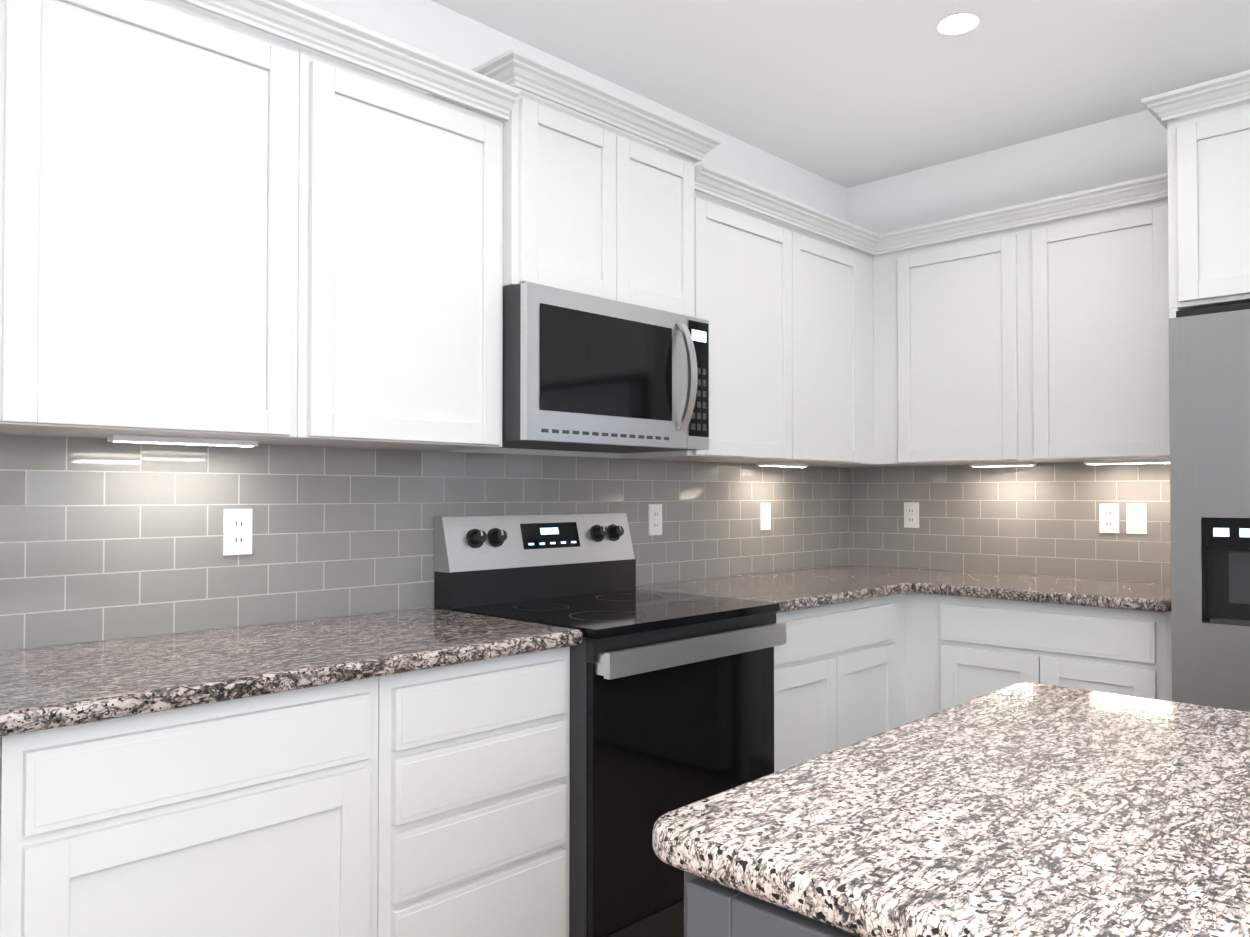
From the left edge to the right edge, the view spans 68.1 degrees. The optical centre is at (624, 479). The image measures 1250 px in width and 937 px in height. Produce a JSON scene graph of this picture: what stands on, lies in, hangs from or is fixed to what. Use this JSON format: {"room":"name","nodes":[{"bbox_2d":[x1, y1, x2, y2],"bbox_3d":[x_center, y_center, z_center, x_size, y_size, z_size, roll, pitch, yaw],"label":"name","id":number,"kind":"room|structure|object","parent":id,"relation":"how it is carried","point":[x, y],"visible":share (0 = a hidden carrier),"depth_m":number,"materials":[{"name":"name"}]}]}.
{"room":"kitchen","nodes":[
{"label":"kitchen","id":0,"kind":"room"},
{"bbox_2d":[0,0,846,651],"bbox_3d":[-0.896,-0.068,2.450,0.100,2.700,5.700,-1,-1,44],"label":"wall","id":1,"kind":"structure","parent":0,"point":[438,30],"depth_m":2.94,"materials":[{"name":"white paint"}]},
{"bbox_2d":[0,0,3,219],"bbox_3d":[-1.465,-0.582,1.568,0.324,0.960,0.593,-1,-1,44],"label":"upper cabinet","id":2,"kind":"object","parent":1,"relation":"attached to","point":[1,1],"depth_m":1.70,"materials":[{"name":"white paint"}]},
{"bbox_2d":[0,0,311,444],"bbox_3d":[-1.051,-0.575,1.993,0.324,0.960,0.594,-1,-1,44],"label":"upper cabinet","id":3,"kind":"object","parent":1,"relation":"attached to","point":[211,227],"depth_m":1.88,"materials":[{"name":"white paint"}]},
{"bbox_2d":[107,434,257,446],"bbox_3d":[-0.992,-0.086,2.093,0.040,0.015,0.315,-1,-1,44],"label":"under-cabinet light","id":4,"kind":"object","parent":3,"relation":"attached to","point":[176,440],"visible":1,"depth_m":2.07,"materials":[{"name":"white paint"}]},
{"bbox_2d":[288,8,515,450],"bbox_3d":[-0.640,-0.569,2.417,0.324,0.960,0.587,-1,-1,44],"label":"upper cabinet","id":5,"kind":"object","parent":1,"relation":"attached to","point":[407,183],"depth_m":2.29,"materials":[{"name":"white paint"}]},
{"bbox_2d":[0,433,851,650],"bbox_3d":[-0.579,0.144,2.696,0.008,0.456,4.700,-1,-1,44],"label":"tile backsplash","id":6,"kind":"structure","parent":1,"relation":"attached to","point":[102,539],"depth_m":2.42,"materials":[{"name":"grey tile"}]},
{"bbox_2d":[223,509,251,554],"bbox_3d":[-0.958,0.130,2.294,0.007,0.114,0.070,-1,-1,44],"label":"electrical outlet","id":7,"kind":"object","parent":6,"relation":"attached to","point":[237,531],"visible":1,"depth_m":2.29,"materials":[{"name":"white plastic"}]},
{"bbox_2d":[648,504,661,535],"bbox_3d":[0.112,0.148,3.395,0.007,0.114,0.070,-1,-1,44],"label":"electrical outlet","id":8,"kind":"object","parent":6,"relation":"attached to","point":[654,519],"visible":1,"depth_m":3.39,"materials":[{"name":"white plastic"}]},
{"bbox_2d":[760,503,770,529],"bbox_3d":[0.591,0.156,3.886,0.009,0.114,0.070,-1,-1,44],"label":"light switch","id":9,"kind":"object","parent":6,"relation":"attached to","point":[765,516],"visible":1,"depth_m":3.88,"materials":[{"name":"white plastic"}]},
{"bbox_2d":[427,48,721,316],"bbox_3d":[-0.134,-0.823,2.879,0.410,0.601,0.882,-1,-1,44],"label":"upper cabinet","id":10,"kind":"object","parent":1,"relation":"attached to","point":[591,208],"visible":0.71,"depth_m":2.71,"materials":[{"name":"white paint"}]},
{"bbox_2d":[497,282,708,452],"bbox_3d":[-0.112,-0.309,2.849,0.454,0.420,0.766,-1,-1,44],"label":"microwave","id":11,"kind":"object","parent":10,"relation":"attached to","point":[585,373],"visible":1,"depth_m":2.66,"materials":[{"name":"grey metal"}]},
{"bbox_2d":[622,184,805,463],"bbox_3d":[0.330,-0.518,3.413,0.323,0.892,0.650,-1,-1,44],"label":"upper cabinet","id":12,"kind":"object","parent":1,"relation":"attached to","point":[750,268],"depth_m":3.32,"materials":[{"name":"white paint"}]},
{"bbox_2d":[806,224,865,466],"bbox_3d":[0.672,-0.513,3.764,0.323,0.892,0.557,-1,-1,44],"label":"upper cabinet","id":13,"kind":"object","parent":1,"relation":"attached to","point":[835,273],"depth_m":3.73,"materials":[{"name":"white paint"}]},
{"bbox_2d":[756,462,807,467],"bbox_3d":[0.644,-0.059,3.776,0.040,0.015,0.310,-1,-1,44],"label":"under-cabinet light","id":14,"kind":"object","parent":13,"relation":"attached to","point":[772,464],"visible":1,"depth_m":3.74,"materials":[{"name":"white paint"}]},
{"bbox_2d":[431,0,1249,187],"bbox_3d":[0.968,-1.497,0.660,5.300,0.100,5.700,-1,-1,44],"label":"ceiling","id":15,"kind":"structure","parent":0,"point":[848,93],"depth_m":3.12,"materials":[{"name":"white paint"}]},
{"bbox_2d":[937,14,979,34],"bbox_3d":[1.029,-1.407,2.860,0.124,0.006,0.124,-1,-1,44],"label":"recessed light","id":16,"kind":"object","parent":15,"relation":"in","point":[958,24],"visible":1,"depth_m":2.87,"materials":[{"name":"white paint"}]},
{"bbox_2d":[847,100,1249,582],"bbox_3d":[2.956,-0.065,2.610,5.200,2.700,0.100,-1,-1,44],"label":"wall","id":17,"kind":"structure","parent":0,"point":[1118,150],"depth_m":3.85,"materials":[{"name":"white paint"}]},
{"bbox_2d":[878,220,1017,466],"bbox_3d":[1.392,-0.511,3.841,0.642,0.892,0.323,-1,-1,44],"label":"upper cabinet","id":18,"kind":"object","parent":17,"relation":"attached to","point":[948,311],"depth_m":3.71,"materials":[{"name":"white paint"}]},
{"bbox_2d":[969,462,1035,466],"bbox_3d":[1.527,-0.059,3.748,0.255,0.015,0.040,-1,-1,44],"label":"under-cabinet light","id":19,"kind":"object","parent":18,"relation":"attached to","point":[1002,464],"visible":1,"depth_m":3.73,"materials":[{"name":"white paint"}]},
{"bbox_2d":[852,462,1170,582],"bbox_3d":[1.602,0.163,3.847,1.470,0.456,0.008,-1,-1,44],"label":"tile backsplash","id":20,"kind":"structure","parent":17,"relation":"attached to","point":[1042,518],"depth_m":3.83,"materials":[{"name":"grey tile"}]},
{"bbox_2d":[904,502,918,527],"bbox_3d":[1.283,0.160,4.147,0.070,0.114,0.007,-1,-1,44],"label":"electrical outlet","id":21,"kind":"object","parent":20,"relation":"attached to","point":[911,514],"visible":1,"depth_m":4.14,"materials":[{"name":"white plastic"}]},
{"bbox_2d":[1099,504,1118,532],"bbox_3d":[1.870,0.151,3.576,0.070,0.114,0.008,-1,-1,44],"label":"electrical outlet","id":22,"kind":"object","parent":20,"relation":"attached to","point":[1108,518],"visible":1,"depth_m":3.57,"materials":[{"name":"white plastic"}]},
{"bbox_2d":[1126,504,1146,533],"bbox_3d":[1.938,0.150,3.508,0.070,0.114,0.009,-1,-1,44],"label":"light switch","id":23,"kind":"object","parent":20,"relation":"attached to","point":[1136,518],"visible":1,"depth_m":3.51,"materials":[{"name":"white plastic"}]},
{"bbox_2d":[1018,192,1169,462],"bbox_3d":[1.810,-0.518,3.435,0.522,0.892,0.323,-1,-1,44],"label":"upper cabinet","id":24,"kind":"object","parent":17,"relation":"attached to","point":[1047,342],"depth_m":3.33,"materials":[{"name":"white paint"}]},
{"bbox_2d":[1084,459,1169,464],"bbox_3d":[1.862,-0.064,3.422,0.300,0.015,0.040,-1,-1,44],"label":"under-cabinet light","id":25,"kind":"object","parent":24,"relation":"attached to","point":[1138,461],"visible":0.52,"depth_m":3.41,"materials":[{"name":"white paint"}]},
{"bbox_2d":[1141,70,1249,317],"bbox_3d":[2.254,0.045,2.745,1.109,2.485,0.680,-1,-1,44],"label":"upper cabinet","id":26,"kind":"object","parent":17,"relation":"attached to","point":[1209,206],"visible":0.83,"depth_m":2.83,"materials":[{"name":"white paint"}]},
{"bbox_3d":[0.968,1.303,0.615,5.300,0.100,5.700,-1,-1,44],"label":"floor","id":27,"kind":"structure","parent":0,"visible":0},
{"bbox_2d":[0,734,19,936],"bbox_3d":[-1.405,0.828,1.394,0.618,0.876,0.661,-1,-1,44],"label":"base cabinet","id":28,"kind":"object","parent":27,"relation":"on","point":[9,745],"depth_m":1.44,"materials":[{"name":"white paint"}]},
{"bbox_2d":[0,608,582,736],"bbox_3d":[-1.158,0.374,1.631,0.654,0.038,2.371,-1,-1,44],"label":"countertop","id":29,"kind":"structure","parent":28,"relation":"on","point":[46,688],"depth_m":1.86,"materials":[{"name":"stone"}]},
{"bbox_2d":[16,674,395,936],"bbox_3d":[-0.944,0.836,1.867,0.618,0.876,0.660,-1,-1,44],"label":"base cabinet","id":30,"kind":"object","parent":27,"relation":"on","point":[269,815],"depth_m":1.66,"materials":[{"name":"white paint"}]},
{"bbox_2d":[392,646,569,936],"bbox_3d":[-0.529,0.843,2.294,0.618,0.876,0.531,-1,-1,44],"label":"base cabinet","id":31,"kind":"object","parent":27,"relation":"on","point":[433,802],"depth_m":2.08,"materials":[{"name":"white paint"}]},
{"bbox_2d":[434,513,785,936],"bbox_3d":[-0.035,0.698,2.722,0.714,1.178,0.766,-1,-1,44],"label":"range","id":32,"kind":"object","parent":27,"relation":"on","point":[671,701],"visible":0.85,"depth_m":2.49,"materials":[{"name":"grey metal"}]},
{"bbox_2d":[684,871,859,936],"bbox_3d":[1.174,0.813,0.476,2.230,0.875,0.944,-1,-1,44],"label":"kitchen island","id":33,"kind":"object","parent":27,"relation":"on","point":[712,909],"visible":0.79,"depth_m":0.87,"materials":[{"name":"grey paint"}]},
{"bbox_2d":[652,683,1249,936],"bbox_3d":[1.181,0.356,0.490,2.300,0.038,0.995,-1,-1,44],"label":"island countertop","id":34,"kind":"structure","parent":33,"relation":"on","point":[1029,810],"depth_m":0.92,"materials":[{"name":"stone"}]},
{"bbox_2d":[774,593,905,772],"bbox_3d":[0.498,0.860,3.350,0.619,0.876,0.882,-1,-1,44],"label":"base cabinet","id":35,"kind":"object","parent":27,"relation":"on","point":[848,673],"depth_m":3.15,"materials":[{"name":"white paint"}]},
{"bbox_2d":[906,592,925,723],"bbox_3d":[1.062,0.870,3.946,0.598,0.876,0.598,-1,-1,44],"label":"base cabinet","id":36,"kind":"object","parent":27,"relation":"on","point":[915,602],"depth_m":3.50,"materials":[{"name":"white paint"}]},
{"bbox_2d":[926,593,1171,715],"bbox_3d":[1.635,0.860,3.375,0.780,0.876,0.618,-1,-1,44],"label":"base cabinet","id":37,"kind":"object","parent":27,"relation":"on","point":[976,647],"depth_m":3.17,"materials":[{"name":"white paint"}]},
{"bbox_2d":[636,564,1170,613],"bbox_3d":[1.050,0.401,3.296,1.500,0.038,1.562,-1,-1,44],"label":"countertop","id":38,"kind":"structure","parent":37,"relation":"on","point":[794,590],"depth_m":3.30,"materials":[{"name":"stone"}]},
{"bbox_2d":[1168,302,1249,711],"bbox_3d":[2.195,0.381,2.696,0.910,1.788,0.767,-1,-1,44],"label":"refrigerator","id":39,"kind":"object","parent":27,"relation":"on","point":[1209,385],"visible":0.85,"depth_m":2.72,"materials":[{"name":"grey metal"}]}
]}

